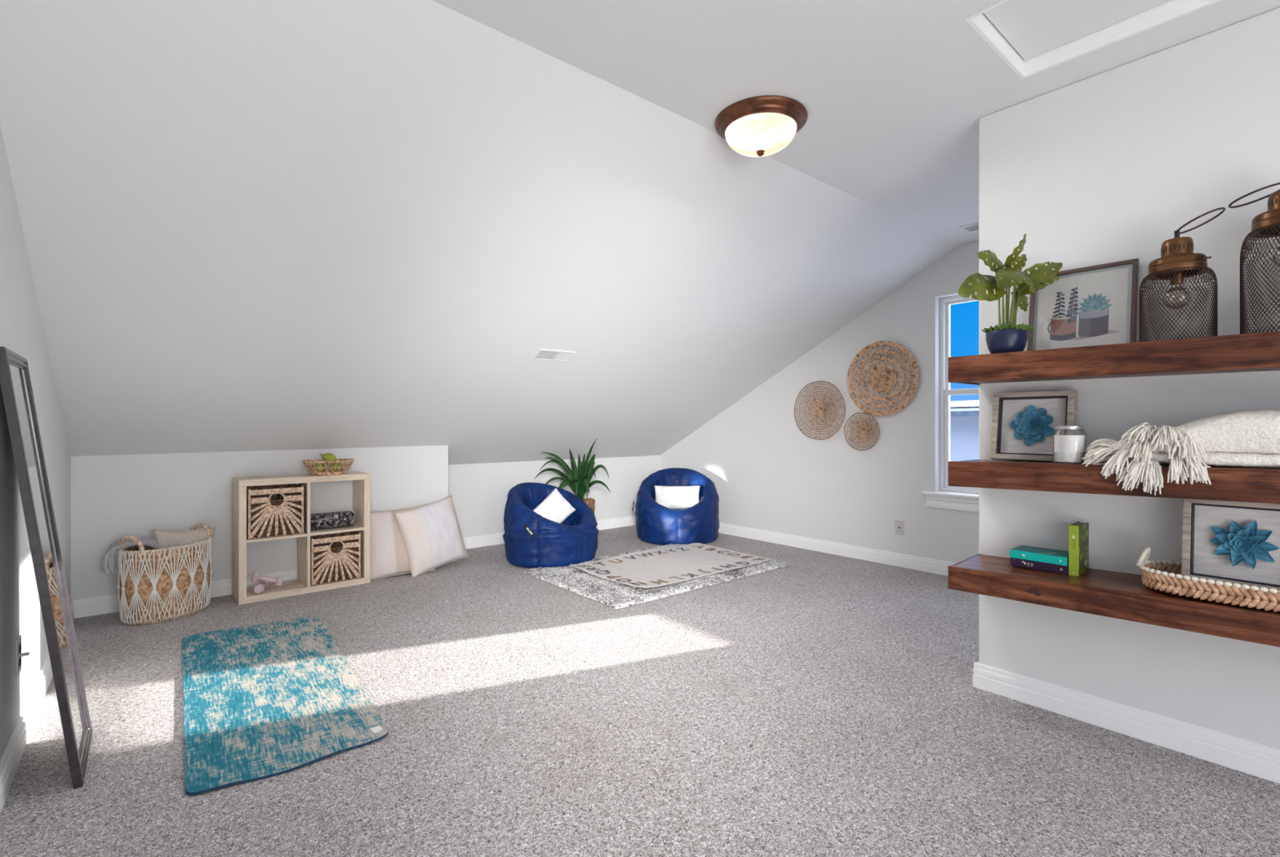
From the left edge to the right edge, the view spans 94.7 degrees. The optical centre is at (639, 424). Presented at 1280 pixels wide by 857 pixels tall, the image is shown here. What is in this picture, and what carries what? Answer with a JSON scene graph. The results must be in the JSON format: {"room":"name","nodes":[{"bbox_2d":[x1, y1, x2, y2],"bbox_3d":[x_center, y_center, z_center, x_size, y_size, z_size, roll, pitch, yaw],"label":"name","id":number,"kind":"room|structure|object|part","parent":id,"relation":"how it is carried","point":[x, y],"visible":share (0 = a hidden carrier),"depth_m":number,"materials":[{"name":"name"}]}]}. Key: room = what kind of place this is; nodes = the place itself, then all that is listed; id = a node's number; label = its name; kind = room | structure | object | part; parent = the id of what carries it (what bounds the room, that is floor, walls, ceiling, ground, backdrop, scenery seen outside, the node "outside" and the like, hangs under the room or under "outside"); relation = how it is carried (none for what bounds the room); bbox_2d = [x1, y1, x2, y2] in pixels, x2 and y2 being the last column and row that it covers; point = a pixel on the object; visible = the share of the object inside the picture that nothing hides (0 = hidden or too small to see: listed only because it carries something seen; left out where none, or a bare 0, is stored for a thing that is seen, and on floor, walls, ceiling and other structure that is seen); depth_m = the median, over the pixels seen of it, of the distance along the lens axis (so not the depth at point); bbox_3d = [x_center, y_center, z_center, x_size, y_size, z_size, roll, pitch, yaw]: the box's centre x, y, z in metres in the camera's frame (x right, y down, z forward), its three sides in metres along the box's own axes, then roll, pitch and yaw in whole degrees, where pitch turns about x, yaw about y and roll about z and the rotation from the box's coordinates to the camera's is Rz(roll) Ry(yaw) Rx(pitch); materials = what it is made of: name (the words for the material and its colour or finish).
{"room":"attic bonus room","nodes":[
{"label":"attic bonus room","id":0,"kind":"room"},
{"bbox_2d":[0,125,71,760],"bbox_3d":[-1.126,-0.096,0.730,0.120,2.392,7.704,0,0,-40],"label":"wall","id":1,"kind":"structure","parent":0,"point":[21,326],"depth_m":2.02,"materials":[{"name":"white paint"}]},
{"bbox_2d":[15,635,29,676],"bbox_3d":[-2.081,0.775,1.988,0.028,0.120,0.076,0,0,-40],"label":"wall outlet","id":2,"kind":"object","parent":1,"relation":"attached to","point":[19,654],"visible":1,"depth_m":1.97,"materials":[{"name":"grey plastic"}]},
{"bbox_3d":[-2.089,0.775,1.981,0.006,0.120,0.076,0,0,-40],"label":"plate","id":3,"kind":"part","parent":2,"relation":"part of","materials":[{"name":"grey plastic"}]},
{"bbox_2d":[18,643,21,666],"bbox_3d":[-2.087,0.775,1.984,0.002,0.070,0.034,0,0,-40],"label":"receptacle","id":4,"kind":"object","parent":2,"relation":"attached to","point":[20,644],"depth_m":1.98,"materials":[{"name":"black"}]},
{"bbox_2d":[0,600,74,813],"bbox_3d":[-0.956,1.050,0.633,0.016,0.101,7.097,0,0,-40],"label":"baseboard","id":5,"kind":"structure","parent":1,"relation":"attached to","point":[11,759],"depth_m":2.00,"materials":[{"name":"white paint"}]},
{"bbox_2d":[71,445,448,600],"bbox_3d":[-2.550,0.627,4.242,2.198,0.946,0.487,0,0,-40],"label":"wall","id":6,"kind":"structure","parent":0,"point":[113,498],"depth_m":3.75,"materials":[{"name":"white paint"}]},
{"bbox_2d":[72,569,297,618],"bbox_3d":[-2.384,1.050,4.054,2.212,0.101,0.016,0,0,-40],"label":"baseboard","id":7,"kind":"structure","parent":6,"relation":"attached to","point":[85,607],"depth_m":3.46,"materials":[{"name":"white paint"}]},
{"bbox_2d":[0,0,959,465],"bbox_3d":[-0.602,-0.524,3.961,4.827,1.745,3.287,0,0,-40],"label":"ceiling","id":8,"kind":"structure","parent":0,"point":[248,225],"depth_m":2.67,"materials":[{"name":"white paint"}]},
{"bbox_2d":[530,348,576,362],"bbox_3d":[-0.578,-0.464,3.956,0.285,0.063,0.117,0,0,-40],"label":"ceiling vent","id":9,"kind":"object","parent":8,"relation":"in","point":[542,354],"visible":1,"depth_m":3.95,"materials":[{"name":"white metal"}]},
{"bbox_2d":[448,455,660,537],"bbox_3d":[-0.816,0.694,5.931,2.628,0.812,0.120,0,0,-40],"label":"wall","id":10,"kind":"structure","parent":0,"point":[479,492],"depth_m":5.55,"materials":[{"name":"white paint"}]},
{"bbox_2d":[462,515,635,549],"bbox_3d":[-0.772,1.050,5.878,2.628,0.101,0.016,0,0,-40],"label":"baseboard","id":11,"kind":"structure","parent":10,"relation":"attached to","point":[471,542],"depth_m":5.44,"materials":[{"name":"white paint"}]},
{"bbox_2d":[0,524,1279,856],"bbox_3d":[0.772,1.150,2.316,5.067,0.100,7.704,0,0,-40],"label":"floor","id":12,"kind":"structure","parent":0,"point":[820,704],"depth_m":2.02,"materials":[{"name":"carpet"}]},
{"bbox_2d":[0,346,93,789],"bbox_3d":[-1.895,0.439,1.889,0.185,1.327,0.405,0,0,-40],"label":"leaning mirror","id":13,"kind":"object","parent":12,"relation":"on","point":[15,376],"visible":1,"depth_m":1.85,"materials":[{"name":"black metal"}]},
{"bbox_2d":[116,523,213,625],"bbox_3d":[-2.755,0.853,3.436,0.377,0.495,0.483,0,0,14],"label":"laundry basket","id":14,"kind":"object","parent":12,"relation":"on","point":[157,585],"visible":0.94,"depth_m":3.28,"materials":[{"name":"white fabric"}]},
{"bbox_3d":[-2.806,0.660,3.242,0.180,0.110,0.039,0,0,14],"label":"handle","id":15,"kind":"part","parent":14,"relation":"part of","materials":[{"name":"beige wicker"}]},
{"bbox_2d":[102,537,162,575],"bbox_3d":[-2.872,0.734,3.351,0.146,0.180,0.294,0,0,37],"label":"towel","id":16,"kind":"object","parent":14,"relation":"hanging from","point":[109,566],"visible":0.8,"depth_m":3.25,"materials":[{"name":"grey fabric"}]},
{"bbox_2d":[152,526,216,577],"bbox_3d":[-2.735,0.772,3.530,0.148,0.322,0.329,0,0,44],"label":"cushion","id":17,"kind":"object","parent":14,"relation":"in","point":[166,538],"visible":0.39,"depth_m":3.50,"materials":[{"name":"beige fabric"}]},
{"bbox_3d":[-2.709,0.660,3.631,0.180,0.110,0.039,0,0,14],"label":"handle","id":18,"kind":"part","parent":14,"relation":"part of","materials":[{"name":"beige wicker"}]},
{"bbox_2d":[182,615,388,795],"bbox_3d":[-1.607,1.091,2.541,0.617,0.017,1.672,0,0,-36],"label":"yoga mat","id":19,"kind":"object","parent":12,"relation":"on","point":[268,700],"visible":1,"depth_m":2.30,"materials":[{"name":"teal fabric"}]},
{"bbox_2d":[232,471,370,604],"bbox_3d":[-2.253,0.719,3.951,0.765,0.762,0.262,0,0,-42],"label":"cube shelf","id":20,"kind":"object","parent":12,"relation":"on","point":[242,594],"visible":0.79,"depth_m":3.86,"materials":[{"name":"brown wood"}]},
{"bbox_3d":[-2.523,0.739,3.709,0.040,0.722,0.262,0,0,-42],"label":"panel","id":21,"kind":"part","parent":20,"relation":"part of","materials":[{"name":"brown wood"}]},
{"bbox_2d":[253,580,270,594],"bbox_3d":[-2.417,1.029,3.768,0.054,0.061,0.174,0,0,-20],"label":"dumbbell","id":22,"kind":"object","parent":20,"relation":"on","point":[260,588],"visible":0.9,"depth_m":3.69,"materials":[{"name":"pink"}]},
{"bbox_2d":[250,572,284,586],"bbox_3d":[-2.384,0.988,3.771,0.180,0.109,0.059,0,0,-28],"label":"dumbbell","id":23,"kind":"object","parent":20,"relation":"on","point":[255,576],"visible":1,"depth_m":3.76,"materials":[{"name":"pink rubber"}]},
{"bbox_2d":[246,484,303,539],"bbox_3d":[-2.380,0.551,3.822,0.308,0.316,0.242,0,0,-42],"label":"storage basket","id":24,"kind":"object","parent":20,"relation":"on","point":[275,510],"visible":1,"depth_m":3.74,"materials":[{"name":"brown wicker"}]},
{"bbox_3d":[-2.253,0.358,3.951,0.765,0.040,0.262,0,0,-42],"label":"panel","id":25,"kind":"part","parent":20,"relation":"part of","materials":[{"name":"brown wood"}]},
{"bbox_3d":[-2.253,1.080,3.951,0.685,0.040,0.262,0,0,-42],"label":"panel","id":26,"kind":"part","parent":20,"relation":"part of","materials":[{"name":"brown wood"}]},
{"bbox_2d":[302,458,354,475],"bbox_3d":[-2.117,0.287,4.007,0.313,0.104,0.313,0,0,-40],"label":"woven bowl","id":27,"kind":"object","parent":20,"relation":"on","point":[326,473],"visible":0.94,"depth_m":3.92,"materials":[{"name":"wicker"}]},
{"bbox_2d":[313,462,325,472],"bbox_3d":[-2.163,0.291,3.994,0.074,0.074,0.113,0,0,2],"label":"pear","id":28,"kind":"object","parent":27,"relation":"in","point":[317,464],"visible":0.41,"depth_m":3.95,"materials":[{"name":"green food"}]},
{"bbox_2d":[320,453,336,464],"bbox_3d":[-2.098,0.227,3.970,0.075,0.077,0.105,0,0,-5],"label":"pear","id":29,"kind":"object","parent":27,"relation":"in","point":[328,456],"visible":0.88,"depth_m":3.95,"materials":[{"name":"green food"}]},
{"bbox_2d":[329,462,348,471],"bbox_3d":[-2.056,0.289,4.014,0.113,0.074,0.074,0,0,17],"label":"pear","id":30,"kind":"object","parent":27,"relation":"in","point":[334,464],"visible":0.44,"depth_m":4.00,"materials":[{"name":"green food"}]},
{"bbox_2d":[310,510,354,529],"bbox_3d":[-2.123,0.652,4.047,0.284,0.109,0.125,0,0,-38],"label":"foam roller","id":31,"kind":"object","parent":20,"relation":"on","point":[344,518],"visible":0.94,"depth_m":4.01,"materials":[{"name":"black fabric"}]},
{"bbox_2d":[310,531,360,586],"bbox_3d":[-2.120,0.901,4.055,0.308,0.316,0.242,0,0,-42],"label":"storage basket","id":32,"kind":"object","parent":20,"relation":"on","point":[335,557],"visible":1,"depth_m":3.98,"materials":[{"name":"brown wicker"}]},
{"bbox_3d":[-1.983,0.739,4.193,0.040,0.722,0.262,0,0,-42],"label":"panel","id":33,"kind":"part","parent":20,"relation":"part of","materials":[{"name":"brown wood"}]},
{"bbox_2d":[370,503,435,580],"bbox_3d":[-1.780,0.859,4.337,0.495,0.515,0.199,0,0,-34],"label":"floor cushion","id":34,"kind":"object","parent":12,"relation":"on","point":[388,554],"visible":0.58,"depth_m":4.25,"materials":[{"name":"beige fabric"}]},
{"bbox_2d":[393,494,468,577],"bbox_3d":[-1.573,0.838,4.471,0.208,0.566,0.581,0,0,38],"label":"floor cushion","id":35,"kind":"object","parent":12,"relation":"on","point":[431,534],"visible":0.98,"depth_m":4.38,"materials":[{"name":"beige fabric"}]},
{"bbox_2d":[502,482,599,568],"bbox_3d":[-0.726,0.794,4.818,0.742,0.608,0.790,0,0,38],"label":"bean bag chair","id":36,"kind":"object","parent":12,"relation":"on","point":[531,540],"visible":0.94,"depth_m":4.54,"materials":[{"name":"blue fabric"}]},
{"bbox_2d":[533,488,576,523],"bbox_3d":[-0.727,0.722,4.780,0.170,0.403,0.452,0,0,41],"label":"seat cushion","id":37,"kind":"object","parent":36,"relation":"in","point":[554,508],"visible":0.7,"depth_m":4.77,"materials":[{"name":"white fabric"}]},
{"bbox_2d":[534,439,610,513],"bbox_3d":[-0.627,0.611,5.452,0.561,0.983,0.452,0,0,-43],"label":"dracaena","id":38,"kind":"object","parent":12,"relation":"on","point":[579,480],"visible":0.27,"depth_m":5.47,"materials":[{"name":"green plant"}]},
{"bbox_2d":[582,497,595,513],"bbox_3d":[-0.559,0.900,5.527,0.277,0.404,0.278,0,0,-40],"label":"pot","id":39,"kind":"object","parent":12,"relation":"on","point":[590,502],"depth_m":5.48,"materials":[{"name":"brown wicker"}]},
{"bbox_2d":[522,543,791,608],"bbox_3d":[0.154,1.083,4.497,1.738,0.027,1.170,0,0,-40],"label":"shag rug","id":40,"kind":"object","parent":12,"relation":"on","point":[616,595],"visible":0.52,"depth_m":4.04,"materials":[{"name":"white carpet"}]},
{"bbox_2d":[569,542,770,587],"bbox_3d":[0.260,1.057,4.554,1.390,0.032,0.875,0,0,-40],"label":"rug","id":41,"kind":"object","parent":40,"relation":"on","point":[662,566],"visible":1,"depth_m":4.49,"materials":[{"name":"white fabric"}]},
{"bbox_2d":[631,467,719,545],"bbox_3d":[0.345,0.769,5.694,0.843,0.658,0.781,0,0,3],"label":"bean bag chair","id":42,"kind":"object","parent":12,"relation":"on","point":[656,523],"visible":0.93,"depth_m":5.43,"materials":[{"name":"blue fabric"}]},
{"bbox_2d":[653,485,700,509],"bbox_3d":[0.358,0.701,5.675,0.450,0.228,0.136,0,0,3],"label":"seat cushion","id":43,"kind":"object","parent":42,"relation":"in","point":[670,497],"visible":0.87,"depth_m":5.63,"materials":[{"name":"white fabric"}]},
{"bbox_2d":[660,241,978,563],"bbox_3d":[1.577,-0.156,5.242,0.160,2.512,4.245,0,0,-40],"label":"wall","id":44,"kind":"structure","parent":0,"point":[766,473],"depth_m":4.89,"materials":[{"name":"white paint"}]},
{"bbox_2d":[794,381,845,439],"bbox_3d":[1.554,-0.125,5.085,0.046,0.505,0.504,0,0,-40],"label":"wall basket","id":45,"kind":"object","parent":44,"relation":"attached to","point":[820,410],"visible":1,"depth_m":5.08,"materials":[{"name":"brown wicker"}]},
{"bbox_2d":[718,522,955,575],"bbox_3d":[1.515,1.050,5.178,0.016,0.101,4.025,0,0,-40],"label":"baseboard","id":46,"kind":"structure","parent":44,"relation":"attached to","point":[919,563],"depth_m":4.94,"materials":[{"name":"white paint"}]},
{"bbox_2d":[844,412,879,450],"bbox_3d":[1.807,0.053,4.782,0.045,0.308,0.312,0,0,-40],"label":"wall basket","id":47,"kind":"object","parent":44,"relation":"attached to","point":[864,430],"visible":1,"depth_m":4.78,"materials":[{"name":"brown wicker"}]},
{"bbox_2d":[847,341,919,416],"bbox_3d":[1.916,-0.366,4.667,0.032,0.593,0.595,0,0,-40],"label":"wall basket","id":48,"kind":"object","parent":44,"relation":"attached to","point":[874,380],"visible":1,"depth_m":4.66,"materials":[{"name":"wicker"}]},
{"bbox_2d":[894,520,904,535],"bbox_3d":[2.016,0.798,4.580,0.014,0.112,0.072,0,0,-40],"label":"wall plate","id":49,"kind":"object","parent":44,"relation":"attached to","point":[899,525],"visible":1,"depth_m":4.58,"materials":[{"name":"grey plastic"}]},
{"bbox_2d":[922,292,978,511],"bbox_3d":[2.474,-0.170,4.125,0.195,1.564,0.897,0,0,-40],"label":"window","id":50,"kind":"structure","parent":44,"relation":"in","point":[957,498],"depth_m":4.39,"materials":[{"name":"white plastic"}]},
{"bbox_3d":[2.446,0.508,4.101,0.120,0.023,0.897,0,0,-40],"label":"sill","id":51,"kind":"part","parent":50,"relation":"part of","materials":[{"name":"white paint"}]},
{"bbox_3d":[2.520,-0.226,4.163,0.075,1.452,0.747,0,0,-40],"label":"frame","id":52,"kind":"part","parent":50,"relation":"part of","materials":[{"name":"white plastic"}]},
{"bbox_3d":[2.508,0.106,4.153,0.028,0.736,0.687,0,0,-40],"label":"sash","id":53,"kind":"part","parent":50,"relation":"part of","materials":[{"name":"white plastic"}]},
{"bbox_3d":[2.531,-0.585,4.172,0.027,0.679,0.691,0,0,-40],"label":"sash","id":54,"kind":"part","parent":50,"relation":"part of","materials":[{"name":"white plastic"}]},
{"bbox_2d":[431,0,1279,245],"bbox_3d":[1.847,-1.352,1.030,5.067,0.120,4.352,0,0,-40],"label":"ceiling","id":55,"kind":"structure","parent":0,"point":[895,95],"depth_m":2.11,"materials":[{"name":"white paint"}]},
{"bbox_2d":[715,95,808,157],"bbox_3d":[0.511,-1.216,2.499,0.386,0.152,0.386,0,0,-40],"label":"ceiling light","id":56,"kind":"object","parent":55,"relation":"attached to","point":[762,126],"visible":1,"depth_m":2.40,"materials":[{"name":"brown glass"}]},
{"bbox_3d":[0.511,-1.205,2.499,0.300,0.094,0.300,0,0,-40],"label":"lamp shade","id":57,"kind":"part","parent":56,"relation":"part of","materials":[{"name":"white glass"}]},
{"bbox_2d":[959,222,978,232],"bbox_3d":[2.238,-1.289,3.786,0.150,0.006,0.300,0,0,-40],"label":"ceiling vent","id":58,"kind":"object","parent":55,"relation":"in","point":[975,227],"visible":0.4,"depth_m":3.85,"materials":[{"name":"white metal"}]},
{"bbox_2d":[965,0,1222,79],"bbox_3d":[1.481,-1.335,1.743,0.508,0.086,0.776,0,0,-40],"label":"attic hatch","id":59,"kind":"structure","parent":55,"relation":"attached to","point":[1032,37],"depth_m":1.97,"materials":[{"name":"white paint"}]},
{"bbox_3d":[1.481,-1.358,1.743,0.474,0.020,0.742,0,0,-40],"label":"panel","id":60,"kind":"part","parent":59,"relation":"part of","materials":[{"name":"white paint"}]},
{"bbox_2d":[978,7,1279,748],"bbox_3d":[3.219,-0.096,1.738,1.812,2.392,3.439,0,0,-40],"label":"wall","id":61,"kind":"structure","parent":0,"point":[1105,167],"depth_m":2.07,"materials":[{"name":"white paint"}]},
{"bbox_2d":[947,553,1279,647],"bbox_3d":[2.060,0.556,1.488,0.288,0.164,2.342,0,0,-40],"label":"floating shelf","id":62,"kind":"object","parent":61,"relation":"attached to","point":[1108,593],"visible":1,"depth_m":1.93,"materials":[{"name":"brown wood"}]},
{"bbox_2d":[1010,557,1068,574],"bbox_3d":[1.526,0.522,2.227,0.128,0.030,0.184,0,0,-40],"label":"book","id":63,"kind":"object","parent":62,"relation":"on","point":[1035,565],"visible":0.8,"depth_m":2.18,"materials":[{"name":"purple paper"}]},
{"bbox_2d":[1009,545,1068,565],"bbox_3d":[1.525,0.492,2.228,0.128,0.030,0.184,0,0,-40],"label":"book","id":64,"kind":"object","parent":63,"relation":"on","point":[1021,552],"visible":0.83,"depth_m":2.20,"materials":[{"name":"teal paper"}]},
{"bbox_2d":[1068,521,1088,576],"bbox_3d":[1.594,0.449,2.140,0.129,0.181,0.031,0,0,-40],"label":"book","id":65,"kind":"object","parent":62,"relation":"on","point":[1078,532],"visible":0.98,"depth_m":2.11,"materials":[{"name":"green paper"}]},
{"bbox_2d":[1136,546,1279,612],"bbox_3d":[1.823,0.463,1.772,0.272,0.119,0.497,0,0,-40],"label":"woven tray","id":66,"kind":"object","parent":62,"relation":"on","point":[1251,597],"visible":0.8,"depth_m":1.76,"materials":[{"name":"brown wicker"},{"name":"white cotton rope"}]},
{"bbox_2d":[1181,498,1279,593],"bbox_3d":[1.840,0.364,1.798,0.074,0.271,0.272,0,0,-40],"label":"shadow box","id":67,"kind":"object","parent":66,"relation":"in","point":[1233,542],"visible":1,"depth_m":1.81,"materials":[{"name":"grey wood"}]},
{"bbox_2d":[1209,520,1279,568],"bbox_3d":[1.833,0.360,1.791,0.039,0.147,0.150,9,-6,-40],"label":"paper flower","id":68,"kind":"object","parent":67,"relation":"on","point":[1233,544],"depth_m":1.79,"materials":[{"name":"blue paper"}]},
{"bbox_2d":[947,331,1279,385],"bbox_3d":[2.060,-0.207,1.488,0.288,0.113,2.342,0,0,-40],"label":"floating shelf","id":69,"kind":"object","parent":61,"relation":"attached to","point":[1251,352],"visible":1,"depth_m":1.89,"materials":[{"name":"brown wood"}]},
{"bbox_2d":[985,328,1028,353],"bbox_3d":[1.377,-0.305,2.212,0.136,0.091,0.136,0,0,-40],"label":"pot","id":70,"kind":"object","parent":69,"relation":"on","point":[997,340],"depth_m":2.16,"materials":[{"name":"blue ceramic"}]},
{"bbox_2d":[958,234,1062,353],"bbox_3d":[1.353,-0.483,2.188,0.418,0.446,0.180,0,0,-18],"label":"potted plant","id":71,"kind":"object","parent":69,"relation":"on","point":[1011,337],"visible":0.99,"depth_m":2.17,"materials":[{"name":"green plant"}]},
{"bbox_2d":[1026,257,1139,351],"bbox_3d":[1.617,-0.418,2.164,0.072,0.324,0.323,0,0,-40],"label":"framed print","id":72,"kind":"object","parent":69,"relation":"on","point":[1094,305],"visible":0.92,"depth_m":2.15,"materials":[{"name":"white paper"}]},
{"bbox_2d":[1047,287,1119,341],"bbox_3d":[1.620,-0.411,2.153,0.004,0.202,0.222,12,-7,-39],"label":"painting","id":73,"kind":"object","parent":72,"relation":"attached to","point":[1073,313],"depth_m":2.15,"materials":[{"name":"white paper"}]},
{"bbox_2d":[1138,207,1225,342],"bbox_3d":[1.720,-0.461,1.887,0.186,0.408,0.186,0,0,6],"label":"lantern","id":74,"kind":"object","parent":69,"relation":"on","point":[1178,261],"visible":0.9,"depth_m":1.85,"materials":[{"name":"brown metal"}]},
{"bbox_2d":[1169,272,1183,285],"bbox_3d":[1.720,-0.466,1.887,0.033,0.036,0.033,0,0,-40],"label":"socket","id":75,"kind":"object","parent":74,"relation":"attached to","point":[1175,275],"depth_m":1.88,"materials":[{"name":"orange metal"}]},
{"bbox_3d":[1.720,-0.607,1.887,0.028,0.028,0.014,0,0,-40],"label":"ring post","id":76,"kind":"part","parent":74,"relation":"part of","materials":[{"name":"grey metal"}]},
{"bbox_3d":[1.720,-0.409,1.887,0.072,0.078,0.072,0,0,-40],"label":"bulb","id":77,"kind":"part","parent":74,"relation":"part of","materials":[{"name":"clear glass"}]},
{"bbox_2d":[1228,182,1279,333],"bbox_3d":[1.876,-0.481,1.707,0.202,0.450,0.198,0,0,7],"label":"lantern","id":78,"kind":"object","parent":69,"relation":"on","point":[1266,224],"visible":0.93,"depth_m":1.72,"materials":[{"name":"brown metal"}]},
{"bbox_3d":[1.878,-0.494,1.706,0.072,0.078,0.072,0,0,-40],"label":"bulb","id":79,"kind":"part","parent":78,"relation":"part of","materials":[{"name":"clear glass"}]},
{"bbox_2d":[947,459,1279,503],"bbox_3d":[2.060,0.163,1.488,0.288,0.150,2.342,0,0,-40],"label":"floating shelf","id":80,"kind":"object","parent":61,"relation":"attached to","point":[1237,484],"visible":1,"depth_m":1.94,"materials":[{"name":"brown wood"}]},
{"bbox_2d":[990,389,1077,462],"bbox_3d":[1.519,0.005,2.280,0.078,0.271,0.272,0,0,-40],"label":"shadow box","id":81,"kind":"object","parent":80,"relation":"on","point":[1024,424],"visible":1,"depth_m":2.28,"materials":[{"name":"grey wood"}]},
{"bbox_2d":[1009,405,1054,446],"bbox_3d":[1.510,0.002,2.277,0.035,0.160,0.152,10,-7,-39],"label":"paper flower","id":82,"kind":"object","parent":81,"relation":"on","point":[1029,425],"depth_m":2.27,"materials":[{"name":"blue paper"}]},
{"bbox_2d":[1053,425,1086,464],"bbox_3d":[1.495,0.068,2.051,0.094,0.131,0.094,0,0,-40],"label":"candle jar","id":83,"kind":"object","parent":80,"relation":"on","point":[1066,448],"visible":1,"depth_m":2.02,"materials":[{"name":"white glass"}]},
{"bbox_3d":[1.495,0.009,2.051,0.082,0.013,0.082,0,0,-40],"label":"lid","id":84,"kind":"part","parent":83,"relation":"part of","materials":[{"name":"grey metal"}]},
{"bbox_2d":[1081,408,1279,495],"bbox_3d":[1.865,0.085,1.643,0.320,0.262,1.029,0,0,-40],"label":"blanket","id":85,"kind":"object","parent":80,"relation":"on","point":[1249,438],"visible":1,"depth_m":1.75,"materials":[{"name":"white fabric"}]},
{"bbox_2d":[973,662,1279,783],"bbox_3d":[2.514,1.050,1.157,0.016,0.101,3.453,0,0,-40],"label":"baseboard","id":86,"kind":"structure","parent":61,"relation":"attached to","point":[1243,755],"depth_m":2.06,"materials":[{"name":"white paint"}]},
{"label":"outside","id":87,"kind":"structure","parent":0,"visible":0},
{"bbox_3d":[21.618,4.200,24.581,55.300,0.200,70.000,0,0,-40],"label":"ground","id":88,"kind":"structure","parent":87,"visible":0},
{"bbox_2d":[950,400,978,461],"bbox_3d":[10.575,1.710,14.636,8.000,4.780,13.500,0,0,-40],"label":"house","id":89,"kind":"structure","parent":88,"relation":"on","point":[964,415],"depth_m":13.17,"materials":[{"name":"grey"}]}
]}

